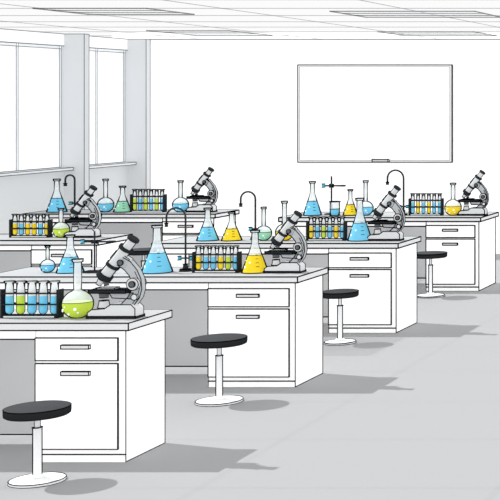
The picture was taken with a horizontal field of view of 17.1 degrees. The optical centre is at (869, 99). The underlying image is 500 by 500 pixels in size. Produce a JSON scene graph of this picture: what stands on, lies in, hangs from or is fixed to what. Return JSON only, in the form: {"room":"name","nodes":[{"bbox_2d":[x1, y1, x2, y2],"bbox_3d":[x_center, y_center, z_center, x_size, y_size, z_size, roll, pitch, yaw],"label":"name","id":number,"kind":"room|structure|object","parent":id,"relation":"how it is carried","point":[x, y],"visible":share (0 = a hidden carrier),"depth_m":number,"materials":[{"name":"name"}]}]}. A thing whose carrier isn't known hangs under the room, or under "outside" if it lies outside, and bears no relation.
{"room":"science classroom","nodes":[
{"label":"science classroom","id":0,"kind":"room"},
{"bbox_2d":[0,28,150,233],"bbox_3d":[-11.100,0.707,9.850,0.412,3.259,22.712,0,0,0],"label":"wall","id":1,"kind":"structure","parent":0,"point":[19,194],"depth_m":19.42,"materials":[{"name":"paint"}]},
{"bbox_2d":[0,42,60,171],"bbox_3d":[-11.240,0.110,18.420,0.049,1.729,2.009,0,0,0],"label":"window","id":2,"kind":"structure","parent":1,"relation":"in","point":[30,74],"depth_m":18.73,"materials":[{"name":"white glass"}]},
{"bbox_2d":[0,162,136,176],"bbox_3d":[-11.107,0.953,18.300,0.147,0.047,5.532,0,0,0],"label":"trim","id":3,"kind":"structure","parent":1,"relation":"attached to","point":[59,169],"depth_m":19.05,"materials":[{"name":"paint"}]},
{"bbox_2d":[89,48,124,164],"bbox_3d":[-11.240,0.110,20.310,0.049,1.729,1.549,0,0,0],"label":"window","id":4,"kind":"structure","parent":1,"relation":"in","point":[106,66],"depth_m":20.58,"materials":[{"name":"white glass"}]},
{"bbox_2d":[32,8,194,14],"bbox_3d":[-7.550,-0.887,14.025,1.112,0.012,0.962,0,0,0],"label":"ceiling light","id":5,"kind":"object","parent":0,"point":[47,9],"depth_m":13.96,"materials":[{"name":"white plastic"}]},
{"bbox_2d":[146,30,272,35],"bbox_3d":[-8.725,-0.887,18.550,1.062,0.012,1.312,0,0,0],"label":"ceiling light","id":6,"kind":"object","parent":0,"point":[233,32],"depth_m":18.40,"materials":[{"name":"white plastic"}]},
{"bbox_2d":[0,254,499,499],"bbox_3d":[-3.990,2.380,9.950,14.980,0.100,22.900,0,0,0],"label":"floor","id":7,"kind":"structure","parent":0,"point":[411,413],"depth_m":9.75,"materials":[{"name":"plastic"}]},
{"bbox_2d":[2,400,71,488],"bbox_3d":[-5.085,2.101,8.550,0.366,0.466,0.366,0,0,0],"label":"stool","id":8,"kind":"object","parent":7,"relation":"on","point":[36,411],"visible":1,"depth_m":8.52,"materials":[{"name":"white metal"}]},
{"bbox_2d":[0,234,132,272],"bbox_3d":[-9.100,1.881,14.601,2.474,0.911,0.682,0,0,0],"label":"lab bench","id":9,"kind":"object","parent":7,"relation":"on","point":[15,253],"visible":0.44,"depth_m":14.30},
{"bbox_2d":[9,214,52,237],"bbox_3d":[-8.738,1.308,14.580,0.417,0.244,0.078,0,0,0],"label":"test tube rack","id":10,"kind":"object","parent":9,"relation":"on","point":[13,223],"visible":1,"depth_m":14.56,"materials":[{"name":"glass"}]},
{"bbox_2d":[52,208,69,237],"bbox_3d":[-8.425,1.278,14.580,0.174,0.304,0.174,0,0,0],"label":"flask","id":11,"kind":"object","parent":9,"relation":"on","point":[59,232],"visible":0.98,"depth_m":14.55,"materials":[{"name":"glass"}]},
{"bbox_2d":[63,185,101,237],"bbox_3d":[-8.191,1.160,14.580,0.359,0.551,0.130,0,0,0],"label":"microscope","id":12,"kind":"object","parent":9,"relation":"on","point":[93,222],"visible":1,"depth_m":14.55,"materials":[{"name":"grey metal"}]},
{"bbox_2d":[0,310,171,461],"bbox_3d":[-6.015,1.881,9.261,2.519,0.906,0.577,0,0,0],"label":"lab bench","id":13,"kind":"object","parent":7,"relation":"on","point":[111,372],"visible":0.96,"depth_m":9.01,"materials":[{"name":"white laminate"}]},
{"bbox_2d":[0,280,63,317],"bbox_3d":[-5.507,1.309,9.200,0.380,0.242,0.075,0,0,0],"label":"test tube rack","id":14,"kind":"object","parent":13,"relation":"on","point":[7,303],"visible":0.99,"depth_m":9.18,"materials":[{"name":"glass"}]},
{"bbox_2d":[61,258,93,317],"bbox_3d":[-5.207,1.236,9.200,0.193,0.388,0.193,0,0,0],"label":"flask","id":15,"kind":"object","parent":13,"relation":"on","point":[78,308],"visible":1,"depth_m":9.17,"materials":[{"name":"glass"}]},
{"bbox_2d":[85,235,146,318],"bbox_3d":[-4.946,1.159,9.200,0.355,0.549,0.126,0,0,0],"label":"microscope","id":16,"kind":"object","parent":13,"relation":"on","point":[133,293],"visible":1,"depth_m":9.17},
{"bbox_2d":[22,209,239,266],"bbox_3d":[-9.430,1.881,17.901,2.437,0.914,0.684,0,0,0],"label":"lab bench","id":17,"kind":"object","parent":7,"relation":"on","point":[138,224],"visible":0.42,"depth_m":17.60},
{"bbox_2d":[46,178,67,212],"bbox_3d":[-10.380,1.217,17.870,0.248,0.426,0.248,0,0,0],"label":"flask","id":18,"kind":"object","parent":17,"relation":"on","point":[54,203],"visible":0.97,"depth_m":17.82,"materials":[{"name":"glass"}]},
{"bbox_2d":[63,174,75,211],"bbox_3d":[-10.214,1.193,17.920,0.224,0.487,0.110,0,0,0],"label":"gooseneck faucet","id":19,"kind":"object","parent":17,"relation":"on","point":[66,176],"visible":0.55,"depth_m":17.91,"materials":[{"name":"metal"}]},
{"bbox_2d":[97,179,113,211],"bbox_3d":[-9.757,1.217,17.870,0.205,0.426,0.205,0,0,0],"label":"flask","id":20,"kind":"object","parent":17,"relation":"on","point":[104,207],"visible":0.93,"depth_m":17.84,"materials":[{"name":"glass"}]},
{"bbox_2d":[113,186,129,212],"bbox_3d":[-9.540,1.262,17.870,0.228,0.336,0.228,0,0,0],"label":"flask","id":21,"kind":"object","parent":17,"relation":"on","point":[121,206],"visible":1,"depth_m":17.81,"materials":[{"name":"glass"}]},
{"bbox_2d":[130,189,166,211],"bbox_3d":[-9.210,1.283,17.870,0.440,0.294,0.081,0,0,0],"label":"test tube rack","id":22,"kind":"object","parent":17,"relation":"on","point":[133,197],"visible":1,"depth_m":17.85,"materials":[{"name":"glass"}]},
{"bbox_2d":[172,180,188,211],"bbox_3d":[-8.800,1.227,17.870,0.205,0.406,0.205,0,0,0],"label":"flask","id":23,"kind":"object","parent":17,"relation":"on","point":[183,206],"visible":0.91,"depth_m":17.84,"materials":[{"name":"glass"}]},
{"bbox_2d":[185,167,217,211],"bbox_3d":[-8.521,1.145,17.870,0.381,0.583,0.133,0,0,0],"label":"microscope","id":24,"kind":"object","parent":17,"relation":"on","point":[211,199],"visible":1,"depth_m":17.84,"materials":[{"name":"grey metal"}]},
{"bbox_2d":[129,248,154,266],"bbox_3d":[-8.900,2.083,17.150,0.389,0.509,0.389,0,0,0],"label":"stool","id":25,"kind":"object","parent":7,"relation":"on","point":[137,251],"visible":0.29,"depth_m":17.02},
{"bbox_2d":[0,267,327,386],"bbox_3d":[-5.915,1.881,11.646,2.571,0.908,0.649,0,0,0],"label":"lab bench","id":26,"kind":"object","parent":7,"relation":"on","point":[280,315],"visible":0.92,"depth_m":11.36,"materials":[{"name":"white laminate"}]},
{"bbox_2d":[40,245,55,272],"bbox_3d":[-6.820,1.318,11.610,0.119,0.224,0.119,0,0,0],"label":"flask","id":27,"kind":"object","parent":26,"relation":"on","point":[46,268],"visible":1,"depth_m":11.59,"materials":[{"name":"glass"}]},
{"bbox_2d":[55,234,84,273],"bbox_3d":[-6.633,1.273,11.610,0.214,0.314,0.214,0,0,0],"label":"flask","id":28,"kind":"object","parent":26,"relation":"on","point":[65,266],"visible":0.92,"depth_m":11.55,"materials":[{"name":"glass"}]},
{"bbox_2d":[80,231,116,272],"bbox_3d":[-6.401,1.260,11.610,0.294,0.340,0.100,0,0,0],"label":"stand","id":29,"kind":"object","parent":26,"relation":"on","point":[94,241],"visible":1,"depth_m":11.60,"materials":[{"name":"metal"}]},
{"bbox_2d":[142,225,172,273],"bbox_3d":[-5.912,1.233,11.610,0.244,0.394,0.244,0,0,0],"label":"flask","id":30,"kind":"object","parent":26,"relation":"on","point":[155,262],"visible":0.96,"depth_m":11.55,"materials":[{"name":"glass"}]},
{"bbox_2d":[164,207,191,271],"bbox_3d":[-5.769,1.163,11.690,0.245,0.541,0.106,0,0,0],"label":"gooseneck faucet","id":31,"kind":"object","parent":26,"relation":"on","point":[185,268],"visible":0.96,"depth_m":11.68,"materials":[{"name":"metal"}]},
{"bbox_2d":[192,245,241,272],"bbox_3d":[-5.415,1.319,11.610,0.383,0.223,0.076,0,0,0],"label":"test tube rack","id":32,"kind":"object","parent":26,"relation":"on","point":[196,256],"visible":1,"depth_m":11.59,"materials":[{"name":"glass"}]},
{"bbox_2d":[241,229,266,273],"bbox_3d":[-5.100,1.253,11.610,0.214,0.354,0.214,0,0,0],"label":"flask","id":33,"kind":"object","parent":26,"relation":"on","point":[254,263],"visible":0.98,"depth_m":11.55,"materials":[{"name":"glass"}]},
{"bbox_2d":[263,210,307,272],"bbox_3d":[-4.842,1.175,11.610,0.337,0.519,0.128,0,0,0],"label":"microscope","id":34,"kind":"object","parent":26,"relation":"on","point":[297,255],"visible":1,"depth_m":11.58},
{"bbox_2d":[190,333,247,406],"bbox_3d":[-5.020,2.081,10.800,0.403,0.507,0.403,0,0,0],"label":"stool","id":35,"kind":"object","parent":7,"relation":"on","point":[219,341],"visible":1,"depth_m":10.77,"materials":[{"name":"black vinyl"},{"name":"white painted metal"},{"name":"ink"}]},
{"bbox_2d":[151,236,420,332],"bbox_3d":[-5.940,1.881,14.321,2.474,0.911,0.721,0,0,0],"label":"lab bench","id":36,"kind":"object","parent":7,"relation":"on","point":[384,273],"visible":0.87,"depth_m":13.99,"materials":[{"name":"white laminate"}]},
{"bbox_2d":[196,207,219,240],"bbox_3d":[-6.741,1.263,14.250,0.220,0.334,0.220,0,0,0],"label":"flask","id":37,"kind":"object","parent":36,"relation":"on","point":[206,233],"visible":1,"depth_m":14.20,"materials":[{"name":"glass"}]},
{"bbox_2d":[221,211,242,240],"bbox_3d":[-6.497,1.283,14.250,0.206,0.294,0.206,0,0,0],"label":"flask","id":38,"kind":"object","parent":36,"relation":"on","point":[230,234],"visible":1,"depth_m":14.20,"materials":[{"name":"glass"}]},
{"bbox_2d":[239,191,261,239],"bbox_3d":[-6.349,1.183,14.350,0.243,0.504,0.108,0,0,0],"label":"gooseneck faucet","id":39,"kind":"object","parent":36,"relation":"on","point":[243,193],"visible":0.62,"depth_m":14.34,"materials":[{"name":"metal"}]},
{"bbox_2d":[257,206,271,240],"bbox_3d":[-6.171,1.258,14.250,0.164,0.344,0.164,0,0,0],"label":"flask","id":40,"kind":"object","parent":36,"relation":"on","point":[263,235],"visible":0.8,"depth_m":14.23,"materials":[{"name":"glass"}]},
{"bbox_2d":[275,201,291,240],"bbox_3d":[-5.960,1.228,14.250,0.184,0.404,0.184,0,0,0],"label":"flask","id":41,"kind":"object","parent":36,"relation":"on","point":[284,203],"visible":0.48,"depth_m":14.23,"materials":[{"name":"glass"}]},
{"bbox_2d":[306,216,346,240],"bbox_3d":[-5.530,1.308,14.250,0.396,0.243,0.078,0,0,0],"label":"test tube rack","id":42,"kind":"object","parent":36,"relation":"on","point":[310,230],"visible":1,"depth_m":14.23,"materials":[{"name":"glass"}]},
{"bbox_2d":[347,198,370,241],"bbox_3d":[-5.193,1.213,14.250,0.245,0.434,0.245,0,0,0],"label":"flask","id":43,"kind":"object","parent":36,"relation":"on","point":[359,231],"visible":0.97,"depth_m":14.18,"materials":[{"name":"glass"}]},
{"bbox_2d":[367,185,405,240],"bbox_3d":[-4.920,1.149,14.250,0.372,0.571,0.130,0,0,0],"label":"microscope","id":44,"kind":"object","parent":36,"relation":"on","point":[397,224],"visible":1,"depth_m":14.21,"materials":[{"name":"grey metal"}]},
{"bbox_2d":[323,289,358,345],"bbox_3d":[-5.080,2.082,13.420,0.346,0.508,0.346,0,0,0],"label":"stool","id":45,"kind":"object","parent":7,"relation":"on","point":[339,294],"visible":0.97,"depth_m":13.39,"materials":[{"name":"white metal"}]},
{"bbox_2d":[278,212,498,290],"bbox_3d":[-5.970,1.881,17.446,2.477,0.914,0.834,0,0,0],"label":"lab bench","id":46,"kind":"object","parent":7,"relation":"on","point":[469,264],"visible":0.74,"depth_m":17.06,"materials":[{"name":"white laminate"}]},
{"bbox_2d":[303,181,321,215],"bbox_3d":[-6.910,1.217,17.350,0.228,0.425,0.228,0,0,0],"label":"flask","id":47,"kind":"object","parent":46,"relation":"on","point":[312,208],"visible":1,"depth_m":17.29,"materials":[{"name":"glass"}]},
{"bbox_2d":[321,176,345,214],"bbox_3d":[-6.693,1.190,17.470,0.306,0.480,0.100,0,0,0],"label":"stand","id":48,"kind":"object","parent":46,"relation":"on","point":[331,185],"visible":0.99,"depth_m":17.46,"materials":[{"name":"metal"}]},
{"bbox_2d":[329,201,340,215],"bbox_3d":[-6.610,1.339,17.290,0.144,0.181,0.144,0,0,0],"label":"beaker","id":49,"kind":"object","parent":46,"relation":"on","point":[333,211],"visible":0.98,"depth_m":17.24,"materials":[{"name":"glass"}]},
{"bbox_2d":[343,189,357,215],"bbox_3d":[-6.440,1.267,17.350,0.189,0.325,0.189,0,0,0],"label":"flask","id":50,"kind":"object","parent":46,"relation":"on","point":[350,209],"visible":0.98,"depth_m":17.30,"materials":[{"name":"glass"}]},
{"bbox_2d":[359,180,373,215],"bbox_3d":[-6.250,1.212,17.350,0.195,0.435,0.195,0,0,0],"label":"flask","id":51,"kind":"object","parent":46,"relation":"on","point":[367,210],"visible":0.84,"depth_m":17.33,"materials":[{"name":"glass"}]},
{"bbox_2d":[385,169,407,215],"bbox_3d":[-5.854,1.148,17.350,0.302,0.577,0.110,0,0,0],"label":"gooseneck faucet","id":52,"kind":"object","parent":46,"relation":"on","point":[387,182],"visible":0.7,"depth_m":17.34,"materials":[{"name":"metal"}]},
{"bbox_2d":[408,193,443,215],"bbox_3d":[-5.500,1.293,17.350,0.420,0.274,0.080,0,0,0],"label":"test tube rack","id":53,"kind":"object","parent":46,"relation":"on","point":[411,201],"visible":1,"depth_m":17.33,"materials":[{"name":"glass"}]},
{"bbox_2d":[444,182,461,215],"bbox_3d":[-5.167,1.227,17.350,0.214,0.405,0.214,0,0,0],"label":"flask","id":54,"kind":"object","parent":46,"relation":"on","point":[452,210],"visible":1,"depth_m":17.30,"materials":[{"name":"glass"}]},
{"bbox_2d":[457,170,488,215],"bbox_3d":[-4.911,1.150,17.350,0.374,0.572,0.132,0,0,0],"label":"microscope","id":55,"kind":"object","parent":46,"relation":"on","point":[480,210],"visible":1,"depth_m":17.31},
{"bbox_2d":[417,251,447,297],"bbox_3d":[-5.210,2.072,16.600,0.389,0.529,0.389,0,0,0],"label":"stool","id":56,"kind":"object","parent":7,"relation":"on","point":[430,255],"visible":0.9,"depth_m":16.57,"materials":[{"name":"white metal"}]},
{"bbox_2d":[112,33,499,253],"bbox_3d":[-3.990,0.656,21.300,14.980,3.347,0.200,0,0,0],"label":"wall","id":57,"kind":"structure","parent":0,"point":[229,107],"depth_m":21.20,"materials":[{"name":"white paint"}]},
{"bbox_2d":[297,64,452,162],"bbox_3d":[-7.485,0.205,21.145,2.345,1.485,0.105,0,0,0],"label":"whiteboard","id":58,"kind":"object","parent":57,"relation":"attached to","point":[347,113],"visible":1,"depth_m":21.15,"materials":[{"name":"white plastic"}]},
{"bbox_2d":[150,39,499,39],"bbox_3d":[-3.988,-0.917,9.850,14.984,0.012,22.706,0,0,0],"label":"trim","id":59,"kind":"structure","parent":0,"point":[150,39],"depth_m":21.19,"materials":[{"name":"paint"}]},
{"bbox_2d":[329,11,499,17],"bbox_3d":[-4.675,-0.887,14.500,1.462,0.012,1.012,0,0,0],"label":"ceiling light","id":60,"kind":"object","parent":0,"point":[329,11],"depth_m":14.33,"materials":[{"name":"white plastic"}]},
{"bbox_2d":[377,31,496,35],"bbox_3d":[-5.775,-0.887,18.750,1.262,0.012,1.112,0,0,0],"label":"ceiling light","id":61,"kind":"object","parent":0,"point":[482,34],"depth_m":18.93,"materials":[{"name":"white plastic"}]}
]}

